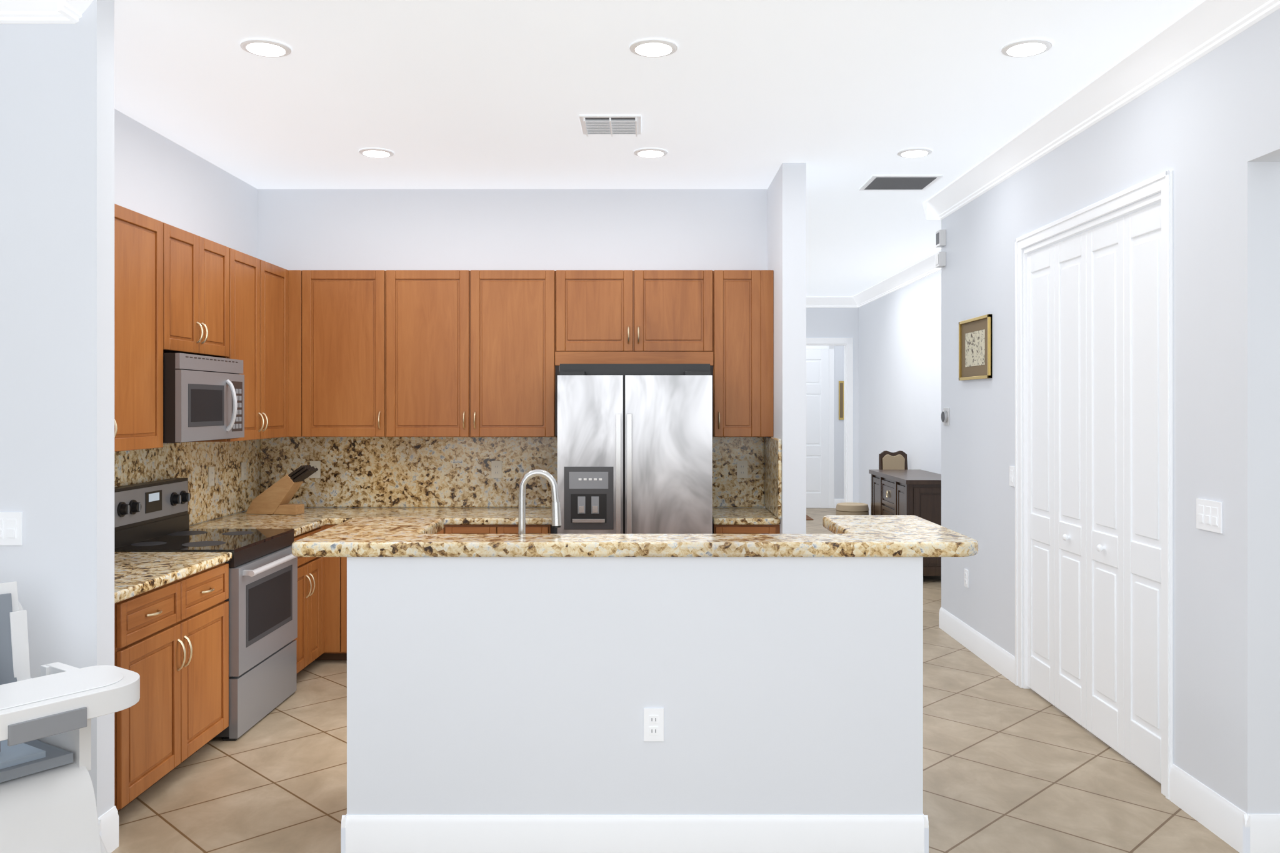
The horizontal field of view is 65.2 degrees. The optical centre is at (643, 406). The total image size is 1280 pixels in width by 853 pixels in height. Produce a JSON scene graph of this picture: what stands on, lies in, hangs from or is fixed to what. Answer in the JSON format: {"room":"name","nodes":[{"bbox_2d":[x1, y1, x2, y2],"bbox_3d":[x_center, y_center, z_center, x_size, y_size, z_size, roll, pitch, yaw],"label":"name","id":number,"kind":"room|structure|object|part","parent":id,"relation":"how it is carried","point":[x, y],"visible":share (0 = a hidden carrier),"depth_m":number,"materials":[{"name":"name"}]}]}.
{"room":"kitchen","nodes":[
{"label":"kitchen","id":0,"kind":"room"},
{"bbox_2d":[346,556,923,814],"bbox_3d":[-0.031,1.055,3.880,2.022,1.050,0.740,0,0,0],"label":"wall","id":1,"kind":"structure","parent":0,"point":[476,685],"depth_m":3.51,"materials":[{"name":"paint"}]},
{"bbox_2d":[291,515,978,556],"bbox_3d":[-0.024,0.502,3.933,2.437,0.052,0.894,0,0,0],"label":"countertop","id":2,"kind":"structure","parent":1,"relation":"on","point":[852,535],"depth_m":3.50,"materials":[{"name":"stone"}]},
{"bbox_2d":[643,708,663,741],"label":"outlet","id":3,"kind":"object","parent":1,"relation":"attached to","point":[653,718],"depth_m":3.50,"materials":[{"name":"white paint"}]},
{"bbox_2d":[0,0,1279,818],"bbox_3d":[0.000,0.055,7.300,18.200,3.050,16.600,0,0,0],"label":"wall","id":4,"kind":"structure","parent":0,"point":[67,155],"depth_m":3.83,"materials":[{"name":"paint"}]},
{"bbox_2d":[0,512,22,544],"label":"switch plates","id":5,"kind":"object","parent":4,"relation":"attached to","point":[10,523],"depth_m":3.47,"materials":[{"name":"white paint"}]},
{"bbox_2d":[114,203,773,451],"bbox_3d":[-0.888,-0.340,5.184,3.448,1.074,3.168,0,0,0],"label":"upper cabinet","id":6,"kind":"object","parent":4,"relation":"attached to","point":[324,353],"visible":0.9,"depth_m":6.44,"materials":[{"name":"brown wood"}]},
{"bbox_2d":[163,353,244,443],"bbox_3d":[-2.364,-0.039,5.149,0.440,0.430,0.757,0,0,0],"label":"microwave","id":7,"kind":"object","parent":6,"relation":"attached to","point":[204,396],"visible":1,"depth_m":4.99,"materials":[{"name":"grey metal"}]},
{"bbox_2d":[0,0,1279,307],"bbox_3d":[-3.000,-1.400,6.250,12.000,0.140,14.500,0,0,0],"label":"crown molding","id":8,"kind":"structure","parent":4,"relation":"attached to","point":[1208,24],"depth_m":4.37,"materials":[{"name":"white paint"}]},
{"bbox_2d":[98,498,1279,852],"bbox_3d":[0.000,1.508,9.479,18.000,0.145,12.042,0,0,0],"label":"trim","id":9,"kind":"structure","parent":4,"relation":"attached to","point":[1244,832],"depth_m":3.49,"materials":[{"name":"white wood"}]},
{"bbox_3d":[0.000,1.508,9.479,18.000,0.145,12.042,0,0,0],"label":"baseboard","id":10,"kind":"part","parent":9,"relation":"part of","materials":[{"name":"white paint"}]},
{"bbox_2d":[806,345,834,508],"bbox_3d":[2.395,0.305,15.477,1.110,2.550,0.045,0,0,0],"label":"hall door","id":11,"kind":"structure","parent":4,"relation":"in","point":[820,359],"depth_m":15.46,"materials":[{"name":"white paint"}]},
{"bbox_3d":[2.286,0.330,13.550,1.072,2.500,0.140,0,0,0],"label":"trim casing","id":12,"kind":"part","parent":4,"relation":"part of","materials":[{"name":"white paint"}]},
{"bbox_2d":[838,381,843,419],"bbox_3d":[3.060,-0.090,15.488,0.080,0.600,0.020,0,0,0],"label":"picture","id":13,"kind":"object","parent":4,"relation":"attached to","point":[840,383],"visible":0.82,"depth_m":15.48,"materials":[{"name":"gold metal"}]},
{"bbox_2d":[935,229,946,268],"bbox_3d":[2.096,-1.113,7.070,0.051,0.255,0.100,0,0,0],"label":"boxes","id":14,"kind":"object","parent":4,"relation":"attached to","point":[940,235],"visible":1,"depth_m":7.02,"materials":[{"name":"white plastic"}]},
{"bbox_2d":[941,407,949,425],"bbox_3d":[2.107,0.073,7.000,0.030,0.124,0.124,0,0,0],"label":"thermostat","id":15,"kind":"object","parent":4,"relation":"attached to","point":[945,414],"visible":1,"depth_m":6.97,"materials":[{"name":"white plastic"}]},
{"bbox_2d":[964,568,968,588],"label":"switch plates","id":16,"kind":"object","parent":4,"relation":"attached to","point":[966,572],"depth_m":6.56,"materials":[{"name":"white paint"}]},
{"bbox_2d":[958,314,991,380],"bbox_3d":[2.110,-0.366,6.377,0.024,0.390,0.574,0,0,0],"label":"picture frame","id":17,"kind":"object","parent":4,"relation":"attached to","point":[975,334],"visible":1,"depth_m":6.36,"materials":[{"name":"brown metal"}]},
{"bbox_2d":[1009,466,1014,486],"label":"switch plates","id":18,"kind":"object","parent":4,"relation":"attached to","point":[1012,469],"depth_m":5.74,"materials":[{"name":"white paint"}]},
{"bbox_2d":[1026,201,1161,783],"bbox_3d":[2.142,0.359,4.840,0.068,2.414,1.512,0,0,0],"label":"bifold closet door","id":19,"kind":"structure","parent":4,"relation":"attached to","point":[1094,295],"depth_m":4.73,"materials":[{"name":"white paint"}]},
{"bbox_2d":[1196,498,1222,533],"label":"switch plates","id":20,"kind":"object","parent":4,"relation":"attached to","point":[1209,515],"depth_m":3.74,"materials":[{"name":"white paint"}]},
{"bbox_2d":[114,0,1201,296],"bbox_3d":[0.000,-1.510,8.500,18.000,0.080,19.000,0,0,0],"label":"ceiling","id":21,"kind":"structure","parent":0,"point":[463,94],"depth_m":4.64,"materials":[{"name":"paint"}]},
{"bbox_2d":[579,115,943,190],"bbox_3d":[0.788,-1.455,5.902,2.225,0.026,1.725,0,0,0],"label":"vents","id":22,"kind":"object","parent":21,"relation":"attached to","point":[590,124],"depth_m":5.32,"materials":[{"name":"white metal"}]},
{"bbox_2d":[111,508,1239,852],"bbox_3d":[0.000,1.610,7.500,18.000,0.060,21.000,0,0,0],"label":"floor","id":23,"kind":"structure","parent":0,"point":[1005,770],"depth_m":4.18,"materials":[{"name":"tile"}]},
{"bbox_2d":[0,581,139,852],"bbox_3d":[-1.953,1.078,2.954,0.826,1.001,0.620,0,0,35],"label":"high chair","id":24,"kind":"object","parent":23,"relation":"on","point":[48,804],"visible":1,"depth_m":2.92,"materials":[{"name":"white plastic"}]},
{"bbox_2d":[114,478,297,740],"bbox_3d":[-2.215,0.987,5.116,0.738,1.184,0.808,0,0,0],"label":"range","id":25,"kind":"object","parent":23,"relation":"on","point":[152,516],"visible":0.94,"depth_m":5.02,"materials":[{"name":"grey metal"}]},
{"bbox_2d":[114,523,779,811],"bbox_3d":[-0.877,1.153,5.184,3.470,0.852,3.168,0,0,0],"label":"base cabinet","id":26,"kind":"object","parent":23,"relation":"on","point":[174,635],"visible":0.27,"depth_m":4.31,"materials":[{"name":"brown wood"}]},
{"bbox_2d":[114,435,781,603],"bbox_3d":[-0.877,0.462,5.184,3.470,0.526,3.168,0,0,0],"label":"countertop","id":27,"kind":"structure","parent":26,"relation":"on","point":[449,479],"depth_m":6.75,"materials":[{"name":"stone"}]},
{"bbox_2d":[208,466,214,486],"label":"outlet","id":28,"kind":"object","parent":27,"relation":"attached to","point":[210,469],"depth_m":5.97,"materials":[{"name":"beige plastic"}]},
{"bbox_2d":[241,461,246,480],"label":"outlet","id":29,"kind":"object","parent":27,"relation":"attached to","point":[243,464],"depth_m":6.46,"materials":[{"name":"beige plastic"}]},
{"bbox_2d":[245,464,318,514],"bbox_3d":[-2.297,0.527,6.353,0.447,0.312,0.110,0,0,12],"label":"knife block","id":30,"kind":"object","parent":27,"relation":"on","point":[275,499],"visible":1,"depth_m":6.30,"materials":[{"name":"brown wood"}]},
{"bbox_2d":[310,461,320,478],"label":"outlet","id":31,"kind":"object","parent":27,"relation":"attached to","point":[317,464],"depth_m":6.74,"materials":[{"name":"beige plastic"}]},
{"bbox_2d":[491,461,501,478],"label":"outlet","id":32,"kind":"object","parent":27,"relation":"attached to","point":[496,469],"depth_m":6.74,"materials":[{"name":"beige plastic"}]},
{"bbox_2d":[518,469,561,533],"bbox_3d":[-0.403,0.462,3.800,0.181,0.443,0.060,0,0,0],"label":"faucet","id":33,"kind":"object","parent":27,"relation":"on","point":[555,505],"visible":0.7,"depth_m":3.79,"materials":[{"name":"silver metal"}]},
{"bbox_2d":[736,461,747,478],"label":"outlet","id":34,"kind":"object","parent":27,"relation":"attached to","point":[742,466],"depth_m":6.74,"materials":[{"name":"beige plastic"}]},
{"bbox_2d":[557,363,712,533],"bbox_3d":[-0.052,0.662,6.261,0.911,1.834,0.879,0,0,0],"label":"refrigerator","id":35,"kind":"object","parent":23,"relation":"on","point":[635,440],"visible":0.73,"depth_m":5.88,"materials":[{"name":"grey metal"}]},
{"bbox_2d":[806,515,813,519],"bbox_3d":[2.150,1.573,14.150,0.400,0.010,0.600,0,0,0],"label":"doormat","id":36,"kind":"object","parent":23,"relation":"on","point":[807,517],"visible":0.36,"depth_m":13.98,"materials":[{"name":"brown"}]},
{"bbox_2d":[835,502,868,514],"bbox_3d":[2.200,1.304,10.550,0.346,0.548,0.346,0,0,0],"label":"stool","id":37,"kind":"object","parent":23,"relation":"on","point":[842,508],"visible":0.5,"depth_m":10.42,"materials":[{"name":"beige fabric"}]},
{"bbox_2d":[878,450,908,469],"bbox_3d":[2.715,1.031,10.682,0.320,1.094,0.464,0,0,0],"label":"dining chair","id":38,"kind":"object","parent":23,"relation":"on","point":[887,460],"visible":0.34,"depth_m":10.86,"materials":[{"name":"brown wood"}]},
{"bbox_2d":[868,469,941,576],"bbox_3d":[2.612,1.119,9.675,0.535,0.918,1.480,0,0,0],"label":"sideboard","id":39,"kind":"object","parent":23,"relation":"on","point":[917,492],"visible":0.38,"depth_m":9.10,"materials":[{"name":"brown wood"}]},
{"bbox_2d":[1015,170,1173,799],"bbox_3d":[2.163,0.316,4.840,0.121,2.528,1.656,0,0,0],"label":"door frame","id":40,"kind":"structure","parent":0,"point":[1162,182],"depth_m":4.29,"materials":[{"name":"white wood"}]}
]}

